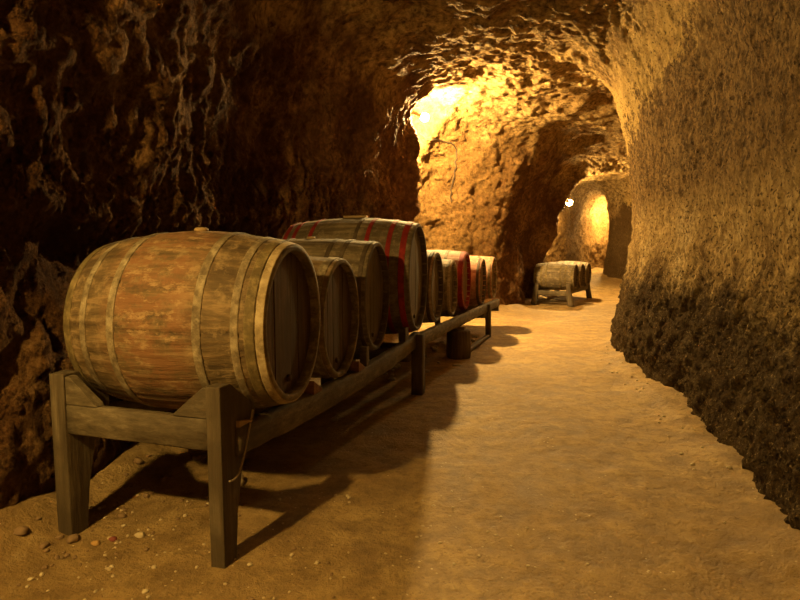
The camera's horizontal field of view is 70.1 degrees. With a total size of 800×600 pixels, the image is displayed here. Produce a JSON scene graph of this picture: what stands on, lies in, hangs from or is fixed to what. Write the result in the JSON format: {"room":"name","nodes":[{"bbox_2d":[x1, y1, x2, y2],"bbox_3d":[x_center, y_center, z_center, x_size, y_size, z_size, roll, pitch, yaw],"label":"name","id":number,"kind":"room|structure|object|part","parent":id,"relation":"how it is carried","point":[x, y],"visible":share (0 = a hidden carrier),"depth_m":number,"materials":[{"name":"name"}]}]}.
{"room":"wine cellar","nodes":[
{"label":"wine cellar","id":0,"kind":"room"},
{"bbox_2d":[0,0,608,508],"bbox_3d":[1.451,-1.284,8.753,3.442,4.078,26.177,2,6,23],"label":"wall","id":1,"kind":"structure","parent":0,"point":[120,120],"depth_m":4.04,"materials":[{"name":"brown stone"}]},
{"bbox_2d":[411,110,428,120],"bbox_3d":[0.240,-2.898,8.843,0.412,0.260,0.120,1,6,12],"label":"wall lamp","id":2,"kind":"object","parent":1,"relation":"attached to","point":[424,117],"visible":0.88,"depth_m":8.79,"materials":[{"name":"beige glass"}]},
{"bbox_3d":[0.383,-2.825,8.819,0.120,0.120,0.120,26,9,7],"label":"glass globe","id":3,"kind":"part","parent":2,"relation":"part of","materials":[{"name":"beige glass"}]},
{"bbox_2d":[417,133,457,200],"bbox_3d":[0.595,-2.274,9.781,0.227,1.090,1.395,4,7,37],"label":"power cable","id":4,"kind":"object","parent":1,"relation":"attached to","point":[417,133],"visible":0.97,"depth_m":10.16,"materials":[{"name":"black rubber"}]},
{"bbox_2d":[0,267,799,599],"bbox_3d":[2.292,0.216,8.476,6.070,0.586,26.213,2,6,19],"label":"floor","id":5,"kind":"structure","parent":0,"point":[538,395],"depth_m":2.86,"materials":[{"name":"brown soil"}]},
{"bbox_2d":[13,526,28,535],"bbox_3d":[-1.626,0.987,2.441,0.062,0.039,0.051,-1,6,-5],"label":"rubble stone","id":6,"kind":"object","parent":5,"relation":"on","point":[21,530],"visible":1,"depth_m":2.43,"materials":[{"name":"brown stone"}]},
{"bbox_2d":[39,541,48,548],"bbox_3d":[-1.510,1.040,2.418,0.031,0.023,0.042,2,6,17],"label":"rubble stone","id":7,"kind":"object","parent":5,"relation":"on","point":[45,544],"visible":1,"depth_m":2.41,"materials":[{"name":"brown stone"}]},
{"bbox_2d":[66,533,79,543],"bbox_3d":[-1.428,1.042,2.490,0.052,0.037,0.063,1,6,10],"label":"rubble stone","id":8,"kind":"object","parent":5,"relation":"on","point":[73,538],"visible":1,"depth_m":2.47,"materials":[{"name":"brown stone"}]},
{"bbox_2d":[91,540,99,545],"bbox_3d":[-1.321,1.055,2.473,0.039,0.024,0.033,0,6,0],"label":"stone","id":9,"kind":"object","parent":5,"relation":"on","point":[95,542],"visible":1,"depth_m":2.46,"materials":[{"name":"orange stone"}]},
{"bbox_2d":[108,536,116,541],"bbox_3d":[-1.266,1.054,2.513,0.037,0.023,0.031,0,6,0],"label":"stone","id":10,"kind":"object","parent":5,"relation":"on","point":[113,538],"visible":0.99,"depth_m":2.50,"materials":[{"name":"red stone"}]},
{"bbox_2d":[118,513,126,517],"bbox_3d":[-1.332,1.034,2.732,0.042,0.026,0.033,1,6,9],"label":"rubble stone","id":11,"kind":"object","parent":5,"relation":"on","point":[121,515],"visible":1,"depth_m":2.72,"materials":[{"name":"brown stone"}]},
{"bbox_2d":[133,457,143,464],"bbox_3d":[-1.488,0.916,3.243,0.066,0.039,0.049,4,7,35],"label":"rubble stone","id":12,"kind":"object","parent":5,"relation":"on","point":[137,460],"visible":1,"depth_m":3.23,"materials":[{"name":"brown stone"}]},
{"bbox_2d":[134,532,144,537],"bbox_3d":[-1.161,1.049,2.543,0.045,0.028,0.038,0,6,0],"label":"stone","id":13,"kind":"object","parent":5,"relation":"on","point":[138,534],"visible":1,"depth_m":2.53,"materials":[{"name":"beige stone"}]},
{"bbox_2d":[142,493,149,497],"bbox_3d":[-1.319,1.017,2.964,0.038,0.024,0.035,3,6,28],"label":"rubble stone","id":14,"kind":"object","parent":5,"relation":"on","point":[145,495],"visible":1,"depth_m":2.95,"materials":[{"name":"brown stone"}]},
{"bbox_2d":[49,331,424,568],"bbox_3d":[-0.666,0.575,3.799,0.974,0.764,2.981,2,6,17],"label":"rack","id":15,"kind":"object","parent":5,"relation":"on","point":[81,413],"visible":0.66,"depth_m":2.45,"materials":[{"name":"wood"}]},
{"bbox_3d":[-1.451,0.675,2.615,0.078,0.736,0.250,2,6,17],"label":"leg","id":16,"kind":"part","parent":15,"relation":"part of","materials":[{"name":"brown wood"}]},
{"bbox_3d":[-1.049,0.460,3.957,0.080,0.204,2.881,2,6,17],"label":"rail","id":17,"kind":"part","parent":15,"relation":"part of","materials":[{"name":"brown wood"}]},
{"bbox_2d":[63,227,320,408],"bbox_3d":[-0.943,0.090,2.750,0.932,0.873,0.856,1,6,10],"label":"wine barrel","id":18,"kind":"object","parent":15,"relation":"on","point":[158,319],"visible":0.98,"depth_m":2.41,"materials":[{"name":"brown wood"}]},
{"bbox_3d":[-0.700,0.707,2.389,0.066,0.755,0.250,2,6,17],"label":"leg","id":19,"kind":"part","parent":15,"relation":"part of","materials":[{"name":"brown wood"}]},
{"bbox_3d":[-0.656,0.601,2.364,0.010,0.255,0.190,2,6,17],"label":"iron rod","id":20,"kind":"part","parent":15,"relation":"part of","materials":[{"name":"metal"}]},
{"bbox_2d":[236,419,250,427],"bbox_3d":[-0.672,0.505,2.392,0.060,0.027,0.100,2,6,17],"label":"chock","id":21,"kind":"object","parent":15,"relation":"on","point":[239,423],"visible":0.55,"depth_m":2.36,"materials":[{"name":"brown wood"}]},
{"bbox_2d":[304,381,321,394],"bbox_3d":[-0.467,0.460,3.065,0.060,0.074,0.100,2,6,17],"label":"chock","id":22,"kind":"object","parent":15,"relation":"on","point":[313,388],"visible":0.87,"depth_m":3.02,"materials":[{"name":"brown wood"}]},
{"bbox_3d":[-0.277,0.487,3.724,0.081,0.196,2.881,2,6,17],"label":"rail","id":23,"kind":"part","parent":15,"relation":"part of","materials":[{"name":"brown wood"}]},
{"bbox_3d":[-0.672,0.544,5.278,0.105,0.536,0.103,2,6,17],"label":"leg","id":24,"kind":"part","parent":15,"relation":"part of","materials":[{"name":"brown wood"}]},
{"bbox_2d":[309,256,358,377],"bbox_3d":[-0.755,0.092,3.517,0.842,0.759,0.745,1,6,12],"label":"wine barrel","id":25,"kind":"object","parent":15,"relation":"on","point":[337,285],"visible":0.27,"depth_m":3.44,"materials":[{"name":"brown wood"}]},
{"bbox_2d":[280,237,388,350],"bbox_3d":[-0.661,-0.046,4.295,1.022,0.860,0.846,1,6,11],"label":"wine barrel","id":26,"kind":"object","parent":15,"relation":"on","point":[367,259],"visible":0.33,"depth_m":4.10,"materials":[{"name":"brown wood"}]},
{"bbox_2d":[282,218,427,333],"bbox_3d":[-0.397,-0.221,5.194,1.162,1.076,1.062,1,6,12],"label":"wine barrel","id":27,"kind":"object","parent":15,"relation":"on","point":[403,243],"visible":0.48,"depth_m":4.84,"materials":[{"name":"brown wood"}]},
{"bbox_2d":[343,215,367,217],"bbox_3d":[-0.400,-0.749,5.137,0.204,0.024,0.092,1,6,11],"label":"wooden board","id":28,"kind":"object","parent":27,"relation":"on","point":[353,216],"visible":0.85,"depth_m":5.09,"materials":[{"name":"brown wood"}]},
{"bbox_2d":[350,361,364,371],"bbox_3d":[-0.275,0.419,3.696,0.060,0.069,0.110,2,6,17],"label":"chock","id":29,"kind":"object","parent":15,"relation":"on","point":[356,366],"visible":0.91,"depth_m":3.65,"materials":[{"name":"brown wood"}]},
{"bbox_2d":[360,346,368,365],"bbox_3d":[-0.239,0.377,3.828,0.050,0.130,0.050,2,6,17],"label":"chock","id":30,"kind":"object","parent":15,"relation":"on","point":[364,350],"visible":0.78,"depth_m":3.81,"materials":[{"name":"brown wood"}]},
{"bbox_2d":[398,327,408,341],"bbox_3d":[0.030,0.284,4.724,0.060,0.110,0.100,2,6,17],"label":"chock","id":31,"kind":"object","parent":15,"relation":"on","point":[403,332],"visible":1,"depth_m":4.68,"materials":[{"name":"brown wood"}]},
{"bbox_3d":[0.161,0.570,5.027,0.103,0.539,0.105,2,6,17],"label":"leg","id":32,"kind":"part","parent":15,"relation":"part of","materials":[{"name":"brown wood"}]},
{"bbox_2d":[240,474,244,485],"bbox_3d":[-0.925,0.981,3.110,0.153,0.097,0.129,0,6,0],"label":"stone","id":33,"kind":"object","parent":5,"relation":"on","point":[242,477],"visible":0.17,"depth_m":3.10,"materials":[{"name":"brown stone"}]},
{"bbox_2d":[388,376,395,380],"bbox_3d":[-0.080,0.767,5.524,0.076,0.049,0.066,-1,6,-10],"label":"rubble stone","id":34,"kind":"object","parent":5,"relation":"on","point":[390,378],"visible":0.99,"depth_m":5.50,"materials":[{"name":"brown stone"}]},
{"bbox_2d":[347,299,498,372],"bbox_3d":[0.517,0.373,7.159,0.821,0.499,3.977,2,6,20],"label":"rack","id":35,"kind":"object","parent":5,"relation":"on","point":[460,317],"visible":0.44,"depth_m":6.80,"materials":[{"name":"brown wood"}]},
{"bbox_2d":[423,251,443,322],"bbox_3d":[-0.013,-0.145,6.048,0.842,0.785,0.784,1,6,14],"label":"wine barrel","id":36,"kind":"object","parent":35,"relation":"on","point":[435,286],"visible":0.16,"depth_m":5.97,"materials":[{"name":"brown wood"}]},
{"bbox_2d":[427,250,470,309],"bbox_3d":[0.451,-0.259,7.473,0.862,0.793,0.792,1,6,15],"label":"wine barrel","id":37,"kind":"object","parent":35,"relation":"on","point":[462,259],"visible":0.3,"depth_m":7.23,"materials":[{"name":"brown wood"}]},
{"bbox_2d":[440,259,457,316],"bbox_3d":[0.239,-0.150,6.764,0.802,0.698,0.697,1,6,14],"label":"wine barrel","id":38,"kind":"object","parent":35,"relation":"on","point":[450,291],"visible":0.27,"depth_m":6.54,"materials":[{"name":"brown wood"}]},
{"bbox_3d":[0.824,0.207,7.004,0.080,0.138,3.931,2,6,20],"label":"rail","id":39,"kind":"part","parent":35,"relation":"part of","materials":[{"name":"brown wood"}]},
{"bbox_2d":[468,257,485,305],"bbox_3d":[0.787,-0.269,8.182,0.823,0.705,0.704,2,6,16],"label":"wine barrel","id":40,"kind":"object","parent":35,"relation":"on","point":[478,265],"visible":0.34,"depth_m":7.86,"materials":[{"name":"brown wood"}]},
{"bbox_2d":[469,256,496,298],"bbox_3d":[1.049,-0.350,8.828,0.822,0.678,0.678,2,6,17],"label":"wine barrel","id":41,"kind":"object","parent":35,"relation":"on","point":[491,265],"visible":0.31,"depth_m":8.57,"materials":[{"name":"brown wood"}]},
{"bbox_3d":[1.246,0.297,8.050,0.076,0.481,0.105,2,6,22],"label":"leg","id":42,"kind":"part","parent":35,"relation":"part of","materials":[{"name":"brown wood"}]},
{"bbox_2d":[446,328,470,359],"bbox_3d":[0.678,0.513,6.578,0.283,0.341,0.286,0,6,0],"label":"stump","id":43,"kind":"object","parent":5,"relation":"on","point":[458,344],"visible":0.84,"depth_m":6.46,"materials":[{"name":"brown wood"}]},
{"bbox_2d":[457,325,466,329],"bbox_3d":[0.716,0.320,6.610,0.091,0.035,0.112,2,6,21],"label":"block","id":44,"kind":"object","parent":43,"relation":"on","point":[462,327],"visible":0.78,"depth_m":6.56,"materials":[{"name":"brown wood"}]},
{"bbox_2d":[471,334,489,351],"bbox_3d":[0.998,0.572,7.398,0.064,0.056,1.340,2,6,20],"label":"plank","id":45,"kind":"object","parent":5,"relation":"on","point":[484,338],"visible":0.71,"depth_m":7.46,"materials":[{"name":"brown wood"}]},
{"bbox_2d":[531,283,591,306],"bbox_3d":[3.736,-0.184,13.064,0.920,0.497,1.934,3,6,30],"label":"rack","id":46,"kind":"object","parent":5,"relation":"on","point":[537,291],"visible":0.62,"depth_m":12.35,"materials":[{"name":"brown wood"}]},
{"bbox_3d":[2.950,-0.130,12.451,0.174,0.488,0.084,3,6,29],"label":"leg","id":47,"kind":"part","parent":46,"relation":"part of","materials":[{"name":"brown wood"}]},
{"bbox_2d":[533,262,578,289],"bbox_3d":[3.420,-0.521,12.478,0.862,0.611,0.611,3,6,29],"label":"wine barrel","id":48,"kind":"object","parent":46,"relation":"on","point":[550,275],"visible":0.95,"depth_m":12.27,"materials":[{"name":"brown wood"}]},
{"bbox_2d":[547,261,584,287],"bbox_3d":[3.737,-0.574,13.025,0.862,0.611,0.610,3,6,30],"label":"wine barrel","id":49,"kind":"object","parent":46,"relation":"on","point":[581,267],"visible":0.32,"depth_m":12.84,"materials":[{"name":"brown wood"}]},
{"bbox_3d":[3.596,-0.089,12.081,0.174,0.496,0.083,3,6,30],"label":"leg","id":50,"kind":"part","parent":46,"relation":"part of","materials":[{"name":"brown wood"}]},
{"bbox_2d":[558,261,590,285],"bbox_3d":[4.055,-0.626,13.573,0.862,0.610,0.611,3,6,31],"label":"wine barrel","id":51,"kind":"object","parent":46,"relation":"on","point":[587,265],"visible":0.27,"depth_m":13.43,"materials":[{"name":"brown wood"}]},
{"bbox_3d":[4.031,-0.238,12.888,0.073,0.094,1.890,3,6,30],"label":"rail","id":52,"kind":"part","parent":46,"relation":"part of","materials":[{"name":"brown wood"}]},
{"bbox_3d":[4.521,-0.259,13.674,0.174,0.464,0.083,3,6,30],"label":"leg","id":53,"kind":"part","parent":46,"relation":"part of","materials":[{"name":"brown wood"}]},
{"bbox_2d":[323,0,646,211],"bbox_3d":[2.470,-2.561,8.241,4.161,1.558,25.636,2,6,19],"label":"ceiling","id":54,"kind":"structure","parent":0,"point":[540,69],"depth_m":7.07,"materials":[{"name":"brown stone"}]},
{"bbox_2d":[603,0,799,529],"bbox_3d":[3.864,-1.079,7.857,2.067,3.841,23.977,2,6,19],"label":"wall","id":55,"kind":"structure","parent":0,"point":[704,246],"depth_m":4.22,"materials":[{"name":"brown stone"}]}
]}

